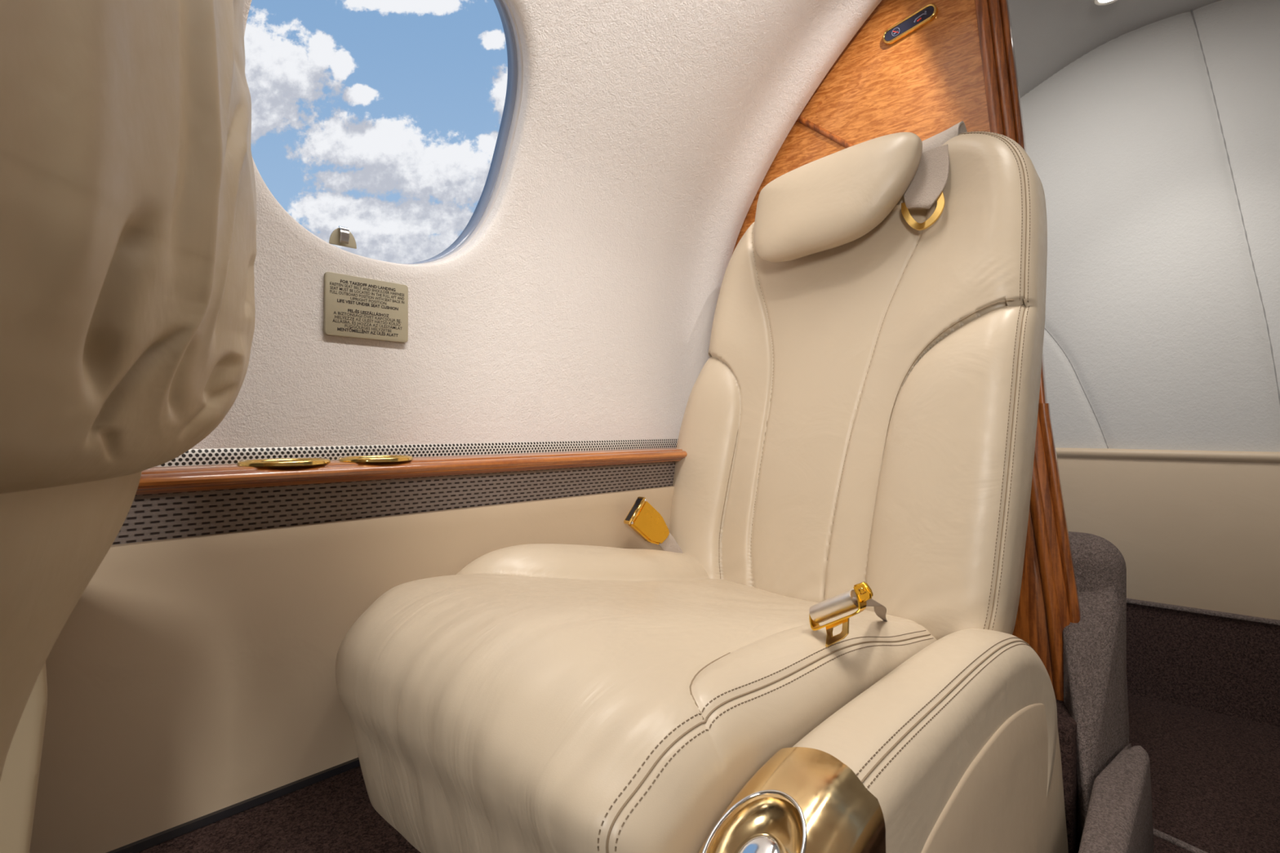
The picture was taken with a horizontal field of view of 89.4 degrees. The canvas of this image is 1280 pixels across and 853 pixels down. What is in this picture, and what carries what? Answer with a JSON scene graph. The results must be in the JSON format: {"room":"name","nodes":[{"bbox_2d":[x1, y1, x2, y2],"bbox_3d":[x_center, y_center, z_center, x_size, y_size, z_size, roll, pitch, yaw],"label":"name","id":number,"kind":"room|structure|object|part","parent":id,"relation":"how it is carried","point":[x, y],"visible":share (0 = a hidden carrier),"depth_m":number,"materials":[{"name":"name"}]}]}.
{"room":"aircraft cabin","nodes":[
{"label":"aircraft cabin","id":0,"kind":"room"},
{"bbox_2d":[137,765,420,852],"bbox_3d":[-0.474,0.564,0.338,0.745,0.210,2.458,0,0,42],"label":"floor","id":1,"kind":"structure","parent":0,"point":[336,814],"depth_m":0.74,"materials":[{"name":"carpet"}]},
{"bbox_2d":[0,0,257,852],"bbox_3d":[-0.411,-0.092,0.320,0.623,1.095,0.516,0,0,42],"label":"seat","id":2,"kind":"object","parent":1,"relation":"on","point":[128,208],"visible":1,"depth_m":0.35,"materials":[{"name":"leather"}]},
{"bbox_3d":[-0.357,-0.302,0.343,0.186,0.675,0.707,0,0,-12],"label":"backrest","id":3,"kind":"part","parent":2,"relation":"part of","materials":[{"name":"leather"}]},
{"bbox_2d":[29,485,674,852],"bbox_3d":[-0.666,0.297,0.610,0.094,0.346,2.600,0,0,42],"label":"wall","id":4,"kind":"structure","parent":0,"point":[193,677],"depth_m":0.75,"materials":[{"name":"leather"}]},
{"bbox_2d":[106,757,359,852],"bbox_3d":[-0.670,0.455,0.614,0.082,0.010,2.600,0,0,42],"label":"baseboard","id":5,"kind":"structure","parent":4,"relation":"attached to","point":[171,833],"depth_m":0.76,"materials":[{"name":"black plastic"}]},
{"bbox_2d":[111,461,675,545],"bbox_3d":[-0.650,0.100,0.595,0.038,0.056,2.600,0,0,42],"label":"air vent grille","id":6,"kind":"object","parent":4,"relation":"attached to","point":[165,516],"depth_m":0.86,"materials":[{"name":"metal"}]},
{"bbox_2d":[135,447,687,495],"bbox_3d":[-0.656,0.060,0.601,0.122,0.026,2.600,0,0,42],"label":"trim","id":7,"kind":"structure","parent":4,"relation":"attached to","point":[171,479],"depth_m":0.86,"materials":[{"name":"brown wood"}]},
{"bbox_2d":[236,457,330,466],"bbox_3d":[-0.441,0.044,0.804,0.080,0.006,0.104,0,0,42],"label":"ring","id":8,"kind":"object","parent":7,"relation":"on","point":[294,461],"visible":1,"depth_m":0.78,"materials":[{"name":"gold metal"}]},
{"bbox_2d":[338,455,413,462],"bbox_3d":[-0.362,0.044,0.890,0.080,0.006,0.098,0,0,42],"label":"ring","id":9,"kind":"object","parent":7,"relation":"on","point":[363,459],"visible":1,"depth_m":0.86,"materials":[{"name":"gold metal"}]},
{"bbox_2d":[155,439,677,466],"bbox_3d":[-0.684,0.036,0.627,0.014,0.024,2.600,0,0,42],"label":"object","id":10,"kind":"structure","parent":4,"relation":"attached to","point":[224,455],"depth_m":0.98,"materials":[{"name":"metal"}]},
{"bbox_2d":[191,0,881,448],"bbox_3d":[-0.387,-0.508,0.365,0.899,1.084,2.615,0,0,42],"label":"wall","id":11,"kind":"structure","parent":0,"point":[690,105],"depth_m":1.15,"materials":[{"name":"plastic"}]},
{"bbox_2d":[323,271,408,342],"bbox_3d":[-0.395,-0.171,0.939,0.007,0.088,0.122,0,0,42],"label":"placard","id":12,"kind":"object","parent":11,"relation":"attached to","point":[354,307],"visible":1,"depth_m":0.93,"materials":[{"name":"brown metal"}]},
{"bbox_2d":[396,0,523,264],"bbox_3d":[-0.343,-0.461,0.925,0.219,0.430,0.404,0,0,42],"label":"window frame","id":13,"kind":"structure","parent":11,"relation":"in","point":[510,114],"depth_m":1.07,"materials":[{"name":"white plastic"}]},
{"bbox_2d":[328,226,356,248],"bbox_3d":[-0.418,-0.269,0.914,0.012,0.027,0.038,0,0,42],"label":"clip","id":14,"kind":"object","parent":13,"relation":"attached to","point":[341,236],"visible":1,"depth_m":0.91,"materials":[{"name":"brown metal"}]},
{"bbox_2d":[1055,698,1078,852],"bbox_3d":[0.414,0.564,1.287,0.772,0.210,0.139,0,0,42],"label":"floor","id":15,"kind":"structure","parent":0,"point":[1067,726],"depth_m":0.98,"materials":[{"name":"carpet"}]},
{"bbox_2d":[1008,0,1221,97],"bbox_3d":[1.080,-0.485,1.306,1.688,1.034,0.755,0,0,42],"label":"ceiling","id":16,"kind":"structure","parent":0,"point":[1049,36],"depth_m":1.58,"materials":[{"name":"white plastic"}]},
{"bbox_2d":[1093,0,1117,5],"bbox_3d":[1.066,-0.981,1.468,0.060,0.017,0.060,0,0,42],"label":"recessed light","id":17,"kind":"object","parent":16,"relation":"in","point":[1100,2],"visible":1,"depth_m":1.49,"materials":[{"name":"silver metal"}]},
{"bbox_2d":[1020,0,1279,620],"bbox_3d":[1.304,-0.307,1.572,1.800,1.485,0.060,0,0,42],"label":"wall","id":18,"kind":"structure","parent":0,"point":[1153,303],"depth_m":1.57,"materials":[{"name":"white plastic"}]},
{"bbox_2d":[1044,327,1108,448],"bbox_3d":[1.120,-0.150,1.741,0.240,0.439,0.003,0,0,42],"label":"trim","id":19,"kind":"structure","parent":18,"relation":"attached to","point":[1044,327],"depth_m":1.70,"materials":[{"name":"white plastic"}]},
{"bbox_2d":[1126,603,1279,727],"bbox_3d":[1.310,0.557,1.577,1.800,0.245,0.044,0,0,42],"label":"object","id":20,"kind":"structure","parent":18,"relation":"attached to","point":[1222,665],"depth_m":1.53,"materials":[{"name":"carpet"}]},
{"bbox_2d":[1126,598,1279,625],"bbox_3d":[1.299,0.439,1.566,1.800,0.009,0.024,0,0,42],"label":"trim","id":21,"kind":"structure","parent":18,"relation":"attached to","point":[1231,615],"depth_m":1.52,"materials":[{"name":"plastic"}]},
{"bbox_2d":[1191,8,1279,404],"bbox_3d":[1.382,-0.492,1.501,0.181,1.144,0.003,0,0,42],"label":"trim","id":22,"kind":"structure","parent":18,"relation":"attached to","point":[1193,15],"depth_m":1.50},
{"bbox_2d":[1077,693,1279,852],"bbox_3d":[0.180,0.685,0.344,1.800,0.030,3.350,0,0,42],"label":"floor","id":23,"kind":"structure","parent":0,"point":[1215,776],"depth_m":1.24,"materials":[{"name":"carpet"}]},
{"bbox_2d":[335,131,1068,852],"bbox_3d":[0.140,0.074,0.947,0.712,1.168,0.984,0,0,42],"label":"chair","id":24,"kind":"object","parent":23,"relation":"on","point":[863,406],"visible":0.98,"depth_m":0.89,"materials":[{"name":"beige leather"}]},
{"bbox_2d":[335,543,937,852],"bbox_3d":[0.044,0.349,0.917,0.550,0.333,0.788,0,0,43],"label":"seat cushion","id":25,"kind":"object","parent":24,"relation":"on","point":[531,698],"depth_m":0.64,"materials":[{"name":"leather"}]},
{"bbox_2d":[623,496,683,553],"bbox_3d":[0.038,0.220,1.249,0.162,0.173,0.023,0,0,-40],"label":"belt","id":26,"kind":"object","parent":24,"relation":"attached to","point":[642,517],"visible":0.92,"depth_m":1.22,"materials":[{"name":"gold metal"}]},
{"bbox_2d":[808,582,887,647],"bbox_3d":[0.311,0.240,0.832,0.080,0.136,0.286,0,0,40],"label":"belt","id":27,"kind":"object","parent":24,"relation":"on","point":[860,597],"visible":1,"depth_m":0.73,"materials":[{"name":"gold metal"}]},
{"bbox_3d":[0.221,0.231,0.727,0.031,0.039,0.011,0,0,43],"label":"tongue plate","id":28,"kind":"part","parent":27,"relation":"part of","materials":[{"name":"gold metal"}]},
{"bbox_3d":[0.248,0.184,0.718,0.022,0.023,0.007,0,0,43],"label":"plate","id":29,"kind":"part","parent":27,"relation":"part of","materials":[{"name":"gold metal"}]},
{"bbox_3d":[0.362,-0.070,1.220,0.669,0.881,0.279,0,0,43],"label":"backrest","id":30,"kind":"part","parent":24,"relation":"part of","materials":[{"name":"beige leather"}]},
{"bbox_3d":[0.327,0.403,0.720,0.116,0.259,0.839,0,0,43],"label":"armrest","id":31,"kind":"part","parent":24,"relation":"part of","materials":[{"name":"beige leather"}]},
{"bbox_2d":[901,120,967,230],"bbox_3d":[0.510,-0.428,1.123,0.088,0.188,0.090,0,0,42],"label":"harness","id":32,"kind":"object","parent":24,"relation":"hanging from","point":[929,181],"visible":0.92,"depth_m":1.10,"materials":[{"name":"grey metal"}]},
{"bbox_2d":[732,0,1080,701],"bbox_3d":[0.467,-0.145,1.342,0.776,1.610,0.062,0,0,42],"label":"wall","id":33,"kind":"structure","parent":23,"relation":"on","point":[960,65],"depth_m":1.22,"materials":[{"name":"brown wood"}]},
{"bbox_3d":[0.458,-0.141,1.357,0.742,1.602,0.020,0,0,43],"label":"panel","id":34,"kind":"part","parent":33,"relation":"part of","materials":[{"name":"brown wood"}]},
{"bbox_2d":[882,3,937,44],"bbox_3d":[0.530,-0.790,1.271,0.104,0.045,0.010,0,0,42],"label":"sign","id":35,"kind":"object","parent":33,"relation":"attached to","point":[926,14],"visible":1,"depth_m":1.27,"materials":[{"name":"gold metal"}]},
{"bbox_3d":[0.680,-0.145,1.156,0.180,1.610,0.036,0,0,43],"label":"edge molding","id":36,"kind":"part","parent":33,"relation":"part of","materials":[{"name":"brown wood"}]},
{"bbox_3d":[0.696,-0.145,1.147,0.176,1.610,0.036,0,0,43],"label":"edge molding","id":37,"kind":"part","parent":33,"relation":"part of","materials":[{"name":"brown wood"}]},
{"bbox_3d":[0.699,-0.310,1.155,0.139,1.280,0.024,0,0,43],"label":"edge rail","id":38,"kind":"part","parent":33,"relation":"part of","materials":[{"name":"brown wood"}]},
{"bbox_3d":[0.673,0.225,1.136,0.176,0.570,0.014,0,0,43],"label":"panel","id":39,"kind":"part","parent":33,"relation":"part of","materials":[{"name":"brown wood"}]},
{"bbox_3d":[0.688,0.210,1.106,0.088,0.600,0.014,0,0,43],"label":"molding","id":40,"kind":"part","parent":33,"relation":"part of","materials":[{"name":"brown wood"}]},
{"bbox_3d":[0.718,0.150,1.106,0.064,0.380,0.022,0,0,43],"label":"molding","id":41,"kind":"part","parent":33,"relation":"part of","materials":[{"name":"brown wood"}]},
{"bbox_2d":[1062,531,1128,849],"bbox_3d":[0.859,0.430,1.292,0.172,0.477,0.747,0,0,34],"label":"seat back","id":42,"kind":"object","parent":23,"relation":"on","point":[1095,697],"visible":0.44,"depth_m":1.06,"materials":[{"name":"carpet"}]},
{"bbox_2d":[1078,743,1154,852],"bbox_3d":[0.550,0.590,0.776,0.061,0.160,0.788,0,0,42],"label":"seat armrest","id":43,"kind":"object","parent":23,"relation":"on","point":[1119,817],"visible":1,"depth_m":0.89,"materials":[{"name":"carpet"}]},
{"bbox_2d":[1153,828,1207,852],"bbox_3d":[0.858,0.669,1.046,0.018,0.014,0.170,0,0,-27],"label":"trim","id":44,"kind":"structure","parent":23,"relation":"on","point":[1160,834],"depth_m":1.03,"materials":[{"name":"carpet"}]}
]}

